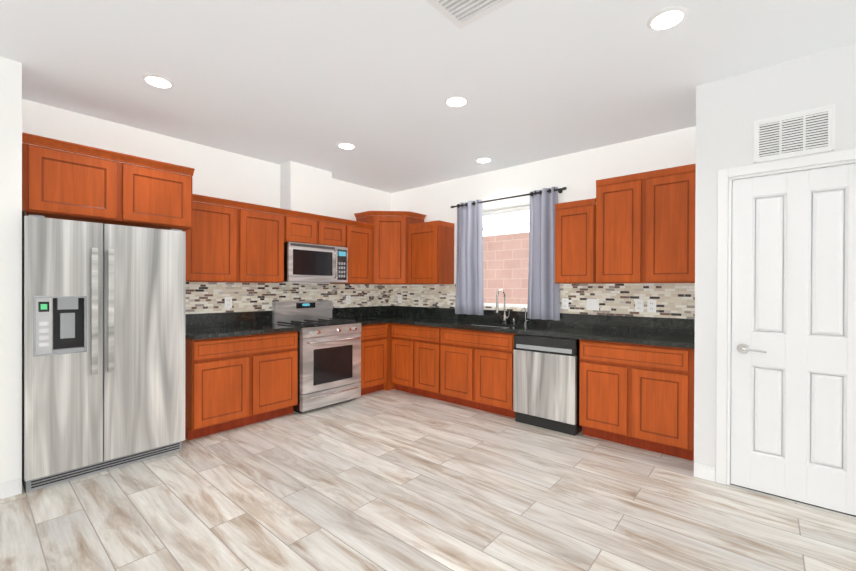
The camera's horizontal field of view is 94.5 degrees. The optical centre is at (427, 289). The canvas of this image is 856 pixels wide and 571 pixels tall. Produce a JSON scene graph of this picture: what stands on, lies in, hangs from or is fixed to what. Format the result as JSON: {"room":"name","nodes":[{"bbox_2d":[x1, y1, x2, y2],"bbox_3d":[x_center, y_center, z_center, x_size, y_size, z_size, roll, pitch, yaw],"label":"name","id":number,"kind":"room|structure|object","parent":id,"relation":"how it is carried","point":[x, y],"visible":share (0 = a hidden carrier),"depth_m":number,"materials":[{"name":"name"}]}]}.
{"room":"kitchen","nodes":[
{"label":"kitchen","id":0,"kind":"room"},
{"bbox_2d":[0,57,21,482],"bbox_3d":[-3.846,-0.075,1.700,0.830,2.740,2.888,0,0,41],"label":"wall","id":1,"kind":"structure","parent":0,"point":[10,269],"depth_m":2.49,"materials":[{"name":"paint"}]},
{"bbox_2d":[0,478,21,498],"bbox_3d":[-3.532,1.248,1.430,0.012,0.097,2.887,0,0,41],"label":"baseboard","id":2,"kind":"structure","parent":1,"relation":"attached to","point":[10,488],"depth_m":2.49,"materials":[{"name":"white wood"}]},
{"bbox_2d":[22,99,390,313],"bbox_3d":[-1.839,-0.078,4.558,0.150,2.740,4.062,0,0,41],"label":"wall","id":3,"kind":"structure","parent":0,"point":[221,174],"depth_m":3.94,"materials":[{"name":"paint"}]},
{"bbox_2d":[22,132,121,223],"bbox_3d":[-2.689,-0.764,2.950,0.633,0.497,0.505,0,0,41],"label":"upper cabinet","id":4,"kind":"object","parent":3,"relation":"attached to","point":[57,184],"depth_m":2.74,"materials":[{"name":"brown wood"}]},
{"bbox_2d":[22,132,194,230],"bbox_3d":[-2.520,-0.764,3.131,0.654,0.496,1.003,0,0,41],"label":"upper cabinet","id":5,"kind":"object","parent":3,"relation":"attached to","point":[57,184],"depth_m":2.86,"materials":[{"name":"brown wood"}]},
{"bbox_2d":[114,153,197,231],"bbox_3d":[-2.363,-0.764,3.329,0.633,0.497,0.495,0,0,41],"label":"upper cabinet","id":6,"kind":"object","parent":3,"relation":"attached to","point":[154,198],"depth_m":3.13,"materials":[{"name":"brown wood"}]},
{"bbox_2d":[186,195,241,283],"bbox_3d":[-2.148,-0.469,3.805,0.343,0.787,0.491,0,0,41],"label":"upper cabinet","id":7,"kind":"object","parent":3,"relation":"attached to","point":[214,252],"depth_m":3.73,"materials":[{"name":"brown wood"}]},
{"bbox_2d":[225,297,231,307],"bbox_3d":[-2.087,0.133,4.139,0.007,0.117,0.072,0,0,41],"label":"electrical outlet plate","id":8,"kind":"object","parent":3,"relation":"attached to","point":[228,300],"depth_m":4.14,"materials":[{"name":"white plastic"}]},
{"bbox_2d":[242,202,285,283],"bbox_3d":[-1.828,-0.470,4.177,0.343,0.787,0.491,0,0,41],"label":"upper cabinet","id":9,"kind":"object","parent":3,"relation":"attached to","point":[263,233],"depth_m":4.08,"materials":[{"name":"brown wood"}]},
{"bbox_2d":[185,304,389,327],"bbox_3d":[-1.500,0.306,4.812,0.022,0.143,2.875,0,0,41],"label":"backsplash","id":10,"kind":"structure","parent":3,"relation":"attached to","point":[192,319],"depth_m":4.26,"materials":[{"name":"black stone"}]},
{"bbox_2d":[346,295,350,303],"bbox_3d":[-1.070,0.132,5.323,0.007,0.117,0.072,0,0,41],"label":"electrical outlet plate","id":11,"kind":"object","parent":3,"relation":"attached to","point":[348,297],"depth_m":5.32,"materials":[{"name":"white plastic"}]},
{"bbox_2d":[330,220,373,283],"bbox_3d":[-0.996,-0.470,5.146,0.343,0.787,0.422,0,0,41],"label":"upper cabinet","id":12,"kind":"object","parent":3,"relation":"attached to","point":[359,236],"depth_m":5.05,"materials":[{"name":"brown wood"}]},
{"bbox_2d":[354,211,425,283],"bbox_3d":[-0.519,-0.555,5.457,0.660,0.959,0.660,0,0,41],"label":"upper cabinet","id":13,"kind":"object","parent":3,"relation":"attached to","point":[389,226],"depth_m":5.22,"materials":[{"name":"brown wood"}]},
{"bbox_2d":[280,161,331,219],"bbox_3d":[-1.446,-1.157,4.723,0.220,0.580,0.556,0,0,41],"label":"wall","id":14,"kind":"structure","parent":0,"point":[305,188],"depth_m":4.59,"materials":[{"name":"paint"}]},
{"bbox_2d":[286,209,317,244],"bbox_3d":[-1.532,-0.692,4.520,0.343,0.342,0.404,0,0,41],"label":"upper cabinet","id":15,"kind":"object","parent":14,"relation":"attached to","point":[299,230],"depth_m":4.41,"materials":[{"name":"brown wood"}]},
{"bbox_2d":[284,242,347,282],"bbox_3d":[-1.361,-0.305,4.652,0.430,0.427,0.785,0,0,41],"label":"microwave","id":16,"kind":"object","parent":15,"relation":"attached to","point":[304,262],"visible":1,"depth_m":4.50,"materials":[{"name":"grey metal"}]},
{"bbox_2d":[318,215,349,246],"bbox_3d":[-1.268,-0.692,4.827,0.343,0.342,0.405,0,0,41],"label":"upper cabinet","id":17,"kind":"object","parent":14,"relation":"attached to","point":[330,233],"depth_m":4.71,"materials":[{"name":"brown wood"}]},
{"bbox_2d":[0,389,855,570],"bbox_3d":[-0.285,1.334,1.352,6.800,0.050,7.000,0,0,41],"label":"floor","id":18,"kind":"structure","parent":0,"point":[390,480],"depth_m":2.36,"materials":[{"name":"beige tile"}]},
{"bbox_2d":[22,209,185,492],"bbox_3d":[-2.494,0.392,3.053,0.763,1.804,0.907,0,0,41],"label":"refrigerator","id":19,"kind":"object","parent":18,"relation":"on","point":[103,347],"visible":1,"depth_m":2.77,"materials":[{"name":"grey metal"}]},
{"bbox_2d":[185,332,297,439],"bbox_3d":[-1.890,0.858,3.913,0.599,0.872,0.992,0,0,41],"label":"base cabinet","id":20,"kind":"object","parent":18,"relation":"on","point":[231,382],"depth_m":3.64,"materials":[{"name":"brown wood"}]},
{"bbox_2d":[185,324,300,339],"bbox_3d":[-1.878,0.400,3.908,0.627,0.040,1.011,0,0,41],"label":"countertop","id":21,"kind":"structure","parent":20,"relation":"on","point":[231,329],"depth_m":3.78,"materials":[{"name":"black stone"}]},
{"bbox_2d":[272,300,360,412],"bbox_3d":[-1.252,0.714,4.555,0.689,1.159,0.776,0,0,41],"label":"gas range","id":22,"kind":"object","parent":18,"relation":"on","point":[329,359],"visible":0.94,"depth_m":4.40,"materials":[{"name":"grey metal"}]},
{"bbox_2d":[360,324,389,394],"bbox_3d":[-0.883,0.857,5.085,0.599,0.872,0.472,0,0,41],"label":"base cabinet","id":23,"kind":"object","parent":18,"relation":"on","point":[375,338],"depth_m":4.91,"materials":[{"name":"brown wood"}]},
{"bbox_2d":[340,316,389,323],"bbox_3d":[-0.882,0.399,5.067,0.627,0.040,0.473,0,0,41],"label":"countertop","id":24,"kind":"structure","parent":23,"relation":"on","point":[359,319],"depth_m":5.00,"materials":[{"name":"black stone"}]},
{"bbox_2d":[390,324,473,401],"bbox_3d":[0.027,0.861,5.023,0.841,0.872,0.598,0,0,41],"label":"base cabinet","id":25,"kind":"object","parent":18,"relation":"on","point":[435,363],"depth_m":4.62,"materials":[{"name":"brown wood"}]},
{"bbox_2d":[441,327,515,417],"bbox_3d":[0.685,0.865,4.459,0.929,0.872,0.598,0,0,41],"label":"base cabinet","id":26,"kind":"object","parent":18,"relation":"on","point":[477,363],"depth_m":4.20,"materials":[{"name":"brown wood"}]},
{"bbox_2d":[513,334,581,435],"bbox_3d":[1.266,0.872,3.936,0.610,0.867,0.599,0,0,41],"label":"dishwasher","id":27,"kind":"object","parent":18,"relation":"on","point":[546,369],"visible":0.9,"depth_m":3.69,"materials":[{"name":"grey metal"}]},
{"bbox_2d":[579,340,694,460],"bbox_3d":[1.859,0.873,3.450,0.870,0.872,0.598,0,0,41],"label":"base cabinet","id":28,"kind":"object","parent":18,"relation":"on","point":[641,396],"depth_m":3.20,"materials":[{"name":"brown wood"}]},
{"bbox_2d":[370,316,694,347],"bbox_3d":[0.713,0.408,4.421,3.889,0.040,0.626,0,0,41],"label":"countertop","id":29,"kind":"structure","parent":28,"relation":"on","point":[659,339],"depth_m":3.73,"materials":[{"name":"black stone"}]},
{"bbox_2d":[495,289,509,322],"bbox_3d":[0.853,0.188,4.521,0.095,0.397,0.219,0,0,41],"label":"faucet","id":30,"kind":"object","parent":29,"relation":"on","point":[505,317],"depth_m":4.56,"materials":[{"name":"silver metal"}]},
{"bbox_2d":[477,289,528,327],"bbox_3d":[0.703,0.303,4.467,0.734,0.627,0.497,0,0,41],"label":"sink","id":31,"kind":"object","parent":29,"relation":"in","point":[505,317],"visible":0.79,"depth_m":4.52,"materials":[{"name":"silver metal"}]},
{"bbox_2d":[521,307,528,324],"bbox_3d":[1.071,0.290,4.390,0.054,0.196,0.121,0,0,41],"label":"faucet","id":32,"kind":"object","parent":29,"relation":"on","point":[525,323],"depth_m":4.42,"materials":[{"name":"silver metal"}]},
{"bbox_2d":[0,0,855,192],"bbox_3d":[-0.275,-1.456,1.342,6.800,0.050,7.000,0,0,41],"label":"ceiling","id":33,"kind":"structure","parent":0,"point":[312,83],"depth_m":2.57,"materials":[{"name":"paint"}]},
{"bbox_2d":[141,74,174,87],"bbox_3d":[-1.862,-1.436,2.732,0.189,0.009,0.189,0,0,-4],"label":"recessed light","id":34,"kind":"object","parent":33,"relation":"in","point":[156,80],"depth_m":2.71,"materials":[{"name":"white plastic"}]},
{"bbox_2d":[337,142,355,148],"bbox_3d":[-0.813,-1.436,3.954,0.189,0.009,0.189,0,0,-4],"label":"recessed light","id":35,"kind":"object","parent":33,"relation":"in","point":[345,145],"depth_m":3.93,"materials":[{"name":"white plastic"}]},
{"bbox_2d":[444,95,468,106],"bbox_3d":[0.216,-1.429,3.004,0.189,0.009,0.189,0,0,-4],"label":"recessed light","id":36,"kind":"object","parent":33,"relation":"in","point":[453,100],"depth_m":2.98,"materials":[{"name":"white plastic"}]},
{"bbox_2d":[426,0,514,28],"bbox_3d":[0.196,-1.424,1.871,0.415,0.012,0.415,0,0,41],"label":"ceiling vent","id":37,"kind":"object","parent":33,"relation":"in","point":[459,14],"visible":1,"depth_m":2.00,"materials":[{"name":"white"}]},
{"bbox_2d":[475,157,491,162],"bbox_3d":[0.616,-1.432,4.374,0.189,0.009,0.189,0,0,-4],"label":"recessed light","id":38,"kind":"object","parent":33,"relation":"in","point":[482,159],"depth_m":4.35,"materials":[{"name":"white plastic"}]},
{"bbox_2d":[646,6,687,30],"bbox_3d":[1.258,-1.422,2.083,0.189,0.009,0.189,0,0,-4],"label":"recessed light","id":39,"kind":"object","parent":33,"relation":"in","point":[666,18],"depth_m":2.07,"materials":[{"name":"white plastic"}]},
{"bbox_2d":[391,126,695,318],"bbox_3d":[1.017,-0.067,4.683,4.020,2.740,0.150,0,0,41],"label":"wall","id":40,"kind":"structure","parent":0,"point":[577,175],"depth_m":4.28,"materials":[{"name":"paint"}]},
{"bbox_2d":[398,295,401,302],"bbox_3d":[-0.413,0.133,5.798,0.072,0.117,0.007,0,0,41],"label":"electrical outlet plate","id":41,"kind":"object","parent":40,"relation":"attached to","point":[399,296],"depth_m":5.79,"materials":[{"name":"white plastic"}]},
{"bbox_2d":[406,220,453,283],"bbox_3d":[0.034,-0.469,5.191,0.515,0.792,0.342,0,0,41],"label":"upper cabinet","id":42,"kind":"object","parent":40,"relation":"attached to","point":[429,245],"depth_m":5.05,"materials":[{"name":"brown wood"}]},
{"bbox_2d":[482,206,529,307],"bbox_3d":[0.912,-0.383,4.751,0.770,1.170,0.113,0,0,41],"label":"window unit","id":43,"kind":"structure","parent":40,"relation":"in","point":[511,217],"depth_m":4.71,"materials":[{"name":"white plastic"}]},
{"bbox_2d":[482,206,529,229],"bbox_3d":[0.906,-0.852,4.740,0.746,0.217,0.043,0,0,41],"label":"shade","id":44,"kind":"object","parent":43,"relation":"attached to","point":[513,217],"depth_m":4.71,"materials":[{"name":"white"}]},
{"bbox_2d":[451,187,566,207],"bbox_3d":[0.888,-1.060,4.625,1.500,0.050,0.100,0,0,41],"label":"curtain rod","id":45,"kind":"object","parent":40,"relation":"attached to","point":[559,190],"visible":0.75,"depth_m":4.50,"materials":[{"name":"black metal"}]},
{"bbox_2d":[455,200,483,314],"bbox_3d":[0.500,-0.395,4.917,0.440,1.400,0.096,0,0,41],"label":"curtain","id":46,"kind":"object","parent":45,"relation":"hanging from","point":[469,298],"visible":0.98,"depth_m":4.88,"materials":[{"name":"fabric"}]},
{"bbox_2d":[527,187,559,319],"bbox_3d":[1.240,-0.385,4.281,0.379,1.410,0.096,0,0,41],"label":"curtain","id":47,"kind":"object","parent":45,"relation":"hanging from","point":[543,295],"visible":0.88,"depth_m":4.26,"materials":[{"name":"fabric"}]},
{"bbox_2d":[390,304,694,335],"bbox_3d":[0.911,0.316,4.651,3.889,0.143,0.022,0,0,41],"label":"backsplash","id":48,"kind":"structure","parent":40,"relation":"attached to","point":[576,319],"depth_m":4.08,"materials":[{"name":"black stone"}]},
{"bbox_2d":[562,298,568,308],"bbox_3d":[1.453,0.146,4.195,0.072,0.117,0.007,0,0,41],"label":"electrical outlet plate","id":49,"kind":"object","parent":40,"relation":"attached to","point":[565,301],"depth_m":4.19,"materials":[{"name":"white plastic"}]},
{"bbox_2d":[555,198,593,283],"bbox_3d":[1.509,-0.459,3.924,0.387,0.792,0.342,0,0,41],"label":"upper cabinet","id":50,"kind":"object","parent":40,"relation":"attached to","point":[574,220],"depth_m":3.80,"materials":[{"name":"brown wood"}]},
{"bbox_2d":[587,299,598,309],"bbox_3d":[1.669,0.147,4.009,0.120,0.117,0.009,0,0,41],"label":"electrical outlet plate","id":51,"kind":"object","parent":40,"relation":"attached to","point":[592,304],"depth_m":4.01,"materials":[{"name":"white plastic"}]},
{"bbox_2d":[594,172,645,283],"bbox_3d":[1.811,-0.539,3.665,0.400,0.957,0.342,0,0,41],"label":"upper cabinet","id":52,"kind":"object","parent":40,"relation":"attached to","point":[616,238],"depth_m":3.53,"materials":[{"name":"brown wood"}]},
{"bbox_2d":[635,299,643,311],"bbox_3d":[1.992,0.150,3.732,0.072,0.117,0.007,0,0,41],"label":"electrical outlet plate","id":53,"kind":"object","parent":40,"relation":"attached to","point":[639,304],"depth_m":3.73,"materials":[{"name":"white plastic"}]},
{"bbox_2d":[647,300,655,312],"bbox_3d":[2.071,0.150,3.664,0.072,0.117,0.007,0,0,41],"label":"electrical outlet plate","id":54,"kind":"object","parent":40,"relation":"attached to","point":[651,304],"depth_m":3.66,"materials":[{"name":"white plastic"}]},
{"bbox_2d":[646,164,695,283],"bbox_3d":[2.122,-0.537,3.398,0.418,0.957,0.342,0,0,41],"label":"upper cabinet","id":55,"kind":"object","parent":40,"relation":"attached to","point":[670,192],"depth_m":3.28,"materials":[{"name":"brown wood"}]},
{"bbox_2d":[694,43,855,483],"bbox_3d":[3.165,-0.051,2.211,2.700,2.740,0.800,0,0,41],"label":"wall","id":56,"kind":"structure","parent":0,"point":[730,111],"depth_m":2.67,"materials":[{"name":"grey paint"}]},
{"bbox_2d":[716,149,855,484],"bbox_3d":[2.314,0.251,2.485,0.801,2.128,0.134,0,0,41],"label":"door frame","id":57,"kind":"structure","parent":56,"relation":"attached to","point":[724,323],"depth_m":2.67,"materials":[{"name":"white wood"}]},
{"bbox_2d":[731,163,855,516],"bbox_3d":[2.279,0.290,2.445,0.643,2.048,0.100,0,0,41],"label":"pantry door","id":58,"kind":"structure","parent":56,"relation":"in","point":[793,390],"depth_m":2.46,"materials":[{"name":"white wood"}]},
{"bbox_2d":[754,104,834,162],"bbox_3d":[2.259,-0.960,2.454,0.370,0.270,0.010,0,0,41],"label":"air vent","id":59,"kind":"object","parent":56,"relation":"in","point":[805,132],"visible":1,"depth_m":2.44,"materials":[{"name":"white metal"}]},
{"label":"outside","id":60,"kind":"structure","parent":0,"visible":0},
{"bbox_2d":[483,225,528,235],"bbox_3d":[4.351,-2.693,7.025,18.000,10.000,0.050,0,0,41],"label":"sky","id":61,"kind":"structure","parent":60,"point":[507,230],"depth_m":9.17,"materials":[{"name":"white"}]},
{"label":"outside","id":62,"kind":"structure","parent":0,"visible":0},
{"bbox_2d":[483,232,528,303],"bbox_3d":[2.640,0.480,5.826,11.000,2.850,0.240,0,0,41],"label":"fence","id":63,"kind":"object","parent":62,"point":[506,263],"depth_m":6.80,"materials":[{"name":"pink brick"}]}
]}

